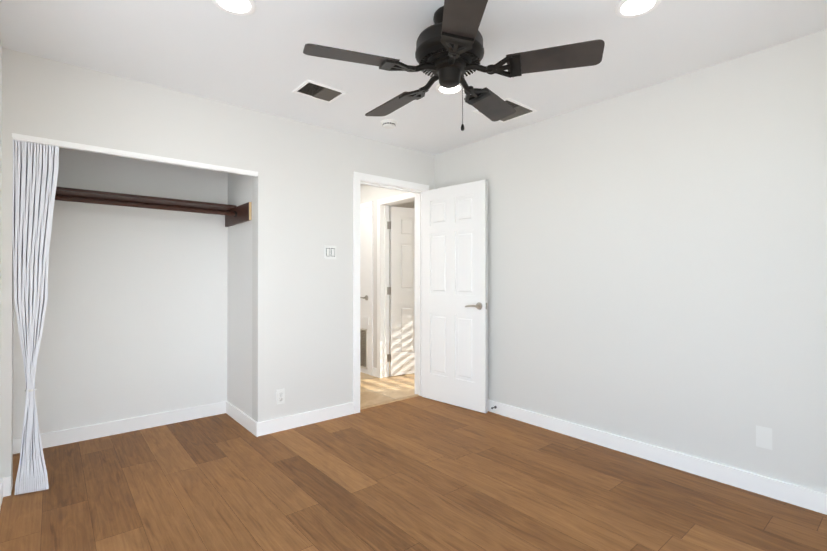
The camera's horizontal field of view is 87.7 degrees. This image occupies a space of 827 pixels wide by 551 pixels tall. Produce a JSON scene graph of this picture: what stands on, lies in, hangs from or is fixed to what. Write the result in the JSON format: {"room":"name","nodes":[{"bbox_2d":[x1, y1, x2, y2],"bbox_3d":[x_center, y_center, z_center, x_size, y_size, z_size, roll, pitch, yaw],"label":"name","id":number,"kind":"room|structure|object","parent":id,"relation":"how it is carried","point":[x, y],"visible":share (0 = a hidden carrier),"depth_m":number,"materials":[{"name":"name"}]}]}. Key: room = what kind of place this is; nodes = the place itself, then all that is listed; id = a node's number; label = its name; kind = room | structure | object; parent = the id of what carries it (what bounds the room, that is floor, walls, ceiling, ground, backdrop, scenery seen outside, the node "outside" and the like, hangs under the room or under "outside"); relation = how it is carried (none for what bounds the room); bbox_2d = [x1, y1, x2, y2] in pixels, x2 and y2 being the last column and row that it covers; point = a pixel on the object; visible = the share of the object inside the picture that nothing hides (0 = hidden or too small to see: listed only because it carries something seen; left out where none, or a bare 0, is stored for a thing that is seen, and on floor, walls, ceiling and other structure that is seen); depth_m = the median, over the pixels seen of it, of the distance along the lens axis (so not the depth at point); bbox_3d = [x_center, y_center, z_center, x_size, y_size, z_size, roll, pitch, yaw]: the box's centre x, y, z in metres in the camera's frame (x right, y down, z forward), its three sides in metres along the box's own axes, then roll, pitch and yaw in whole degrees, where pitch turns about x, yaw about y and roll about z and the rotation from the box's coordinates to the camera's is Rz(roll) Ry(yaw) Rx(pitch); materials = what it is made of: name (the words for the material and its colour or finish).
{"room":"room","nodes":[
{"label":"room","id":0,"kind":"room"},
{"bbox_2d":[0,40,1,373],"bbox_3d":[-2.216,-0.021,2.220,0.120,2.418,1.850,0,0,-40],"label":"wall","id":1,"kind":"structure","parent":0,"point":[0,180],"depth_m":2.29,"materials":[{"name":"white paint"}]},
{"bbox_2d":[0,476,10,508],"bbox_3d":[-1.049,1.132,0.942,0.030,0.100,3.600,0,0,-40],"label":"baseboard","id":2,"kind":"structure","parent":1,"relation":"attached to","point":[5,483],"depth_m":2.31,"materials":[{"name":"white paint"}]},
{"bbox_2d":[13,438,15,453],"bbox_3d":[-2.474,1.140,2.625,0.013,0.100,0.570,0,0,-40],"label":"baseboard","id":3,"kind":"structure","parent":1,"relation":"attached to","point":[14,440],"depth_m":2.87,"materials":[{"name":"white paint"}]},
{"bbox_2d":[13,146,224,438],"bbox_3d":[-2.197,-0.016,3.365,1.380,2.418,0.120,0,0,-40],"label":"wall","id":4,"kind":"structure","parent":0,"point":[148,311],"depth_m":3.30,"materials":[{"name":"white paint"}]},
{"bbox_2d":[16,402,223,453],"bbox_3d":[-2.153,1.143,3.309,1.385,0.100,0.013,0,0,-40],"label":"baseboard","id":5,"kind":"structure","parent":4,"relation":"attached to","point":[56,438],"depth_m":3.27,"materials":[{"name":"white paint"}]},
{"bbox_2d":[55,187,251,226],"bbox_3d":[-1.965,-0.506,3.094,1.381,0.158,0.596,0,0,-40],"label":"closet shelf","id":6,"kind":"object","parent":4,"relation":"attached to","point":[236,214],"visible":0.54,"depth_m":3.24,"materials":[{"name":"brown wood"}]},
{"bbox_2d":[0,48,433,492],"bbox_3d":[-1.042,-0.015,3.381,3.171,2.418,0.120,0,0,-40],"label":"wall","id":7,"kind":"structure","parent":0,"point":[302,287],"depth_m":3.26,"materials":[{"name":"white paint"}]},
{"bbox_2d":[12,133,257,176],"bbox_3d":[-1.681,-0.758,2.787,1.342,0.030,0.034,0,0,-40],"label":"track rail","id":8,"kind":"object","parent":7,"relation":"attached to","point":[64,144],"visible":0.96,"depth_m":2.69,"materials":[{"name":"white metal"}]},
{"bbox_2d":[12,140,58,494],"bbox_3d":[-2.104,0.215,2.396,0.198,1.923,0.150,0,0,-40],"label":"curtain","id":9,"kind":"object","parent":8,"relation":"hanging from","point":[35,170],"visible":0.98,"depth_m":2.41,"materials":[{"name":"white fabric"}]},
{"bbox_2d":[276,388,284,404],"bbox_3d":[-1.021,0.930,3.308,0.070,0.115,0.009,0,0,-40],"label":"electrical outlet","id":10,"kind":"object","parent":7,"relation":"attached to","point":[280,396],"visible":1,"depth_m":3.31,"materials":[{"name":"white plastic"}]},
{"bbox_2d":[252,402,352,436],"bbox_3d":[-0.845,1.144,3.456,0.834,0.100,0.013,0,0,-40],"label":"baseboard","id":11,"kind":"structure","parent":7,"relation":"attached to","point":[262,428],"depth_m":3.41,"materials":[{"name":"white paint"}]},
{"bbox_2d":[324,245,335,258],"bbox_3d":[-0.692,-0.194,3.589,0.116,0.116,0.010,0,0,-40],"label":"switch plate","id":12,"kind":"object","parent":7,"relation":"attached to","point":[329,251],"visible":1,"depth_m":3.58,"materials":[{"name":"white plastic"}]},
{"bbox_2d":[360,394,419,409],"bbox_3d":[-0.235,1.193,4.070,0.757,0.007,0.055,0,0,-40],"label":"trim","id":13,"kind":"structure","parent":7,"relation":"attached to","point":[386,402],"depth_m":4.07,"materials":[{"name":"brown wood"}]},
{"bbox_2d":[353,172,428,413],"bbox_3d":[-0.407,0.151,4.439,1.077,2.096,0.956,0,0,-40],"label":"door frame","id":14,"kind":"structure","parent":7,"relation":"attached to","point":[358,177],"depth_m":4.30,"materials":[{"name":"white paint"}]},
{"bbox_2d":[225,172,251,417],"bbox_3d":[-2.146,-0.010,4.478,0.120,2.418,2.980,0,0,-40],"label":"wall","id":15,"kind":"structure","parent":0,"point":[238,188],"depth_m":3.53,"materials":[{"name":"white paint"}]},
{"bbox_2d":[224,401,251,432],"bbox_3d":[-1.394,1.144,3.472,0.013,0.100,0.660,0,0,-40],"label":"baseboard","id":16,"kind":"structure","parent":15,"relation":"attached to","point":[243,419],"depth_m":3.49,"materials":[{"name":"white paint"}]},
{"bbox_2d":[360,342,414,406],"bbox_3d":[0.187,1.253,5.374,4.615,0.100,4.840,0,0,-40],"label":"floor","id":17,"kind":"structure","parent":0,"point":[374,390],"depth_m":4.61,"materials":[{"name":"wood"}]},
{"bbox_2d":[389,210,389,341],"bbox_3d":[-1.432,0.003,7.102,4.590,2.418,0.120,0,0,-40],"label":"wall","id":18,"kind":"structure","parent":0,"point":[389,277],"depth_m":7.85,"materials":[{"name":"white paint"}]},
{"bbox_2d":[0,396,826,550],"bbox_3d":[-0.127,1.238,2.192,3.291,0.100,4.570,0,0,-40],"label":"floor","id":19,"kind":"structure","parent":0,"point":[419,473],"depth_m":2.33,"materials":[{"name":"brown wood"}]},
{"bbox_2d":[0,0,826,209],"bbox_3d":[0.240,-1.271,4.060,6.240,0.100,6.940,0,0,-40],"label":"ceiling","id":20,"kind":"structure","parent":0,"point":[258,59],"depth_m":2.30,"materials":[{"name":"white paint"}]},
{"bbox_2d":[212,0,255,15],"bbox_3d":[-0.808,-1.231,1.939,0.188,0.025,0.188,0,0,-40],"label":"recessed light","id":21,"kind":"object","parent":20,"relation":"in","point":[240,7],"visible":1,"depth_m":1.96,"materials":[{"name":"white paint"}]},
{"bbox_2d":[292,79,346,102],"bbox_3d":[-0.626,-1.224,2.875,0.290,0.009,0.230,0,0,-40],"label":"ceiling vent","id":22,"kind":"object","parent":20,"relation":"in","point":[317,91],"visible":1,"depth_m":2.87,"materials":[{"name":"white metal"}]},
{"bbox_2d":[381,119,396,128],"bbox_3d":[-0.195,-1.203,3.436,0.132,0.042,0.132,0,0,-40],"label":"smoke detector","id":23,"kind":"object","parent":20,"relation":"attached to","point":[389,123],"visible":1,"depth_m":3.40,"materials":[{"name":"white plastic"}]},
{"bbox_2d":[436,83,463,94],"bbox_3d":[0.238,-1.227,2.817,0.188,0.025,0.188,0,0,-40],"label":"recessed light","id":24,"kind":"object","parent":20,"relation":"in","point":[450,91],"visible":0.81,"depth_m":2.83,"materials":[{"name":"white glass"}]},
{"bbox_2d":[303,0,604,130],"bbox_3d":[0.149,-0.954,2.057,1.294,0.552,1.253,0,0,-40],"label":"ceiling fan","id":25,"kind":"object","parent":20,"relation":"hanging from","point":[449,52],"visible":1,"depth_m":1.92,"materials":[{"name":"brown metal"}]},
{"bbox_2d":[473,98,537,122],"bbox_3d":[0.684,-1.222,3.204,0.360,0.009,0.320,0,0,-40],"label":"ceiling vent","id":26,"kind":"object","parent":20,"relation":"in","point":[522,109],"visible":0.33,"depth_m":3.19,"materials":[{"name":"white metal"}]},
{"bbox_2d":[615,0,660,17],"bbox_3d":[1.019,-1.231,1.958,0.188,0.025,0.188,0,0,-40],"label":"recessed light","id":27,"kind":"object","parent":20,"relation":"in","point":[632,8],"visible":1,"depth_m":1.97,"materials":[{"name":"white paint"}]},
{"bbox_2d":[360,29,826,493],"bbox_3d":[0.456,-0.012,4.156,0.120,2.418,6.820,0,0,-40],"label":"wall","id":28,"kind":"structure","parent":0,"point":[657,264],"depth_m":2.67,"materials":[{"name":"white paint"}]},
{"bbox_2d":[360,201,372,375],"bbox_3d":[-0.699,0.155,5.379,0.072,2.096,0.584,0,0,-40],"label":"door","id":29,"kind":"structure","parent":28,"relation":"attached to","point":[366,286],"depth_m":5.27,"materials":[{"name":"white paint"}]},
{"bbox_2d":[389,206,414,375],"bbox_3d":[0.046,0.187,5.308,0.757,2.016,0.046,0,0,-29],"label":"door","id":30,"kind":"structure","parent":28,"relation":"in","point":[402,291],"depth_m":5.19,"materials":[{"name":"white paint"}]},
{"bbox_2d":[422,180,487,412],"bbox_3d":[0.381,0.180,4.002,0.164,2.016,0.747,0,0,-40],"label":"door","id":31,"kind":"structure","parent":28,"relation":"in","point":[454,306],"depth_m":3.94,"materials":[{"name":"white paint"}]},
{"bbox_2d":[488,399,826,514],"bbox_3d":[1.360,1.142,2.964,0.021,0.100,3.600,0,0,-40],"label":"baseboard","id":32,"kind":"structure","parent":28,"relation":"attached to","point":[806,498],"depth_m":2.63,"materials":[{"name":"white paint"}]},
{"bbox_2d":[756,425,771,449],"bbox_3d":[1.904,0.878,2.338,0.009,0.115,0.070,0,0,-40],"label":"electrical outlet","id":33,"kind":"object","parent":28,"relation":"attached to","point":[763,437],"visible":1,"depth_m":2.33,"materials":[{"name":"white plastic"}]}
]}

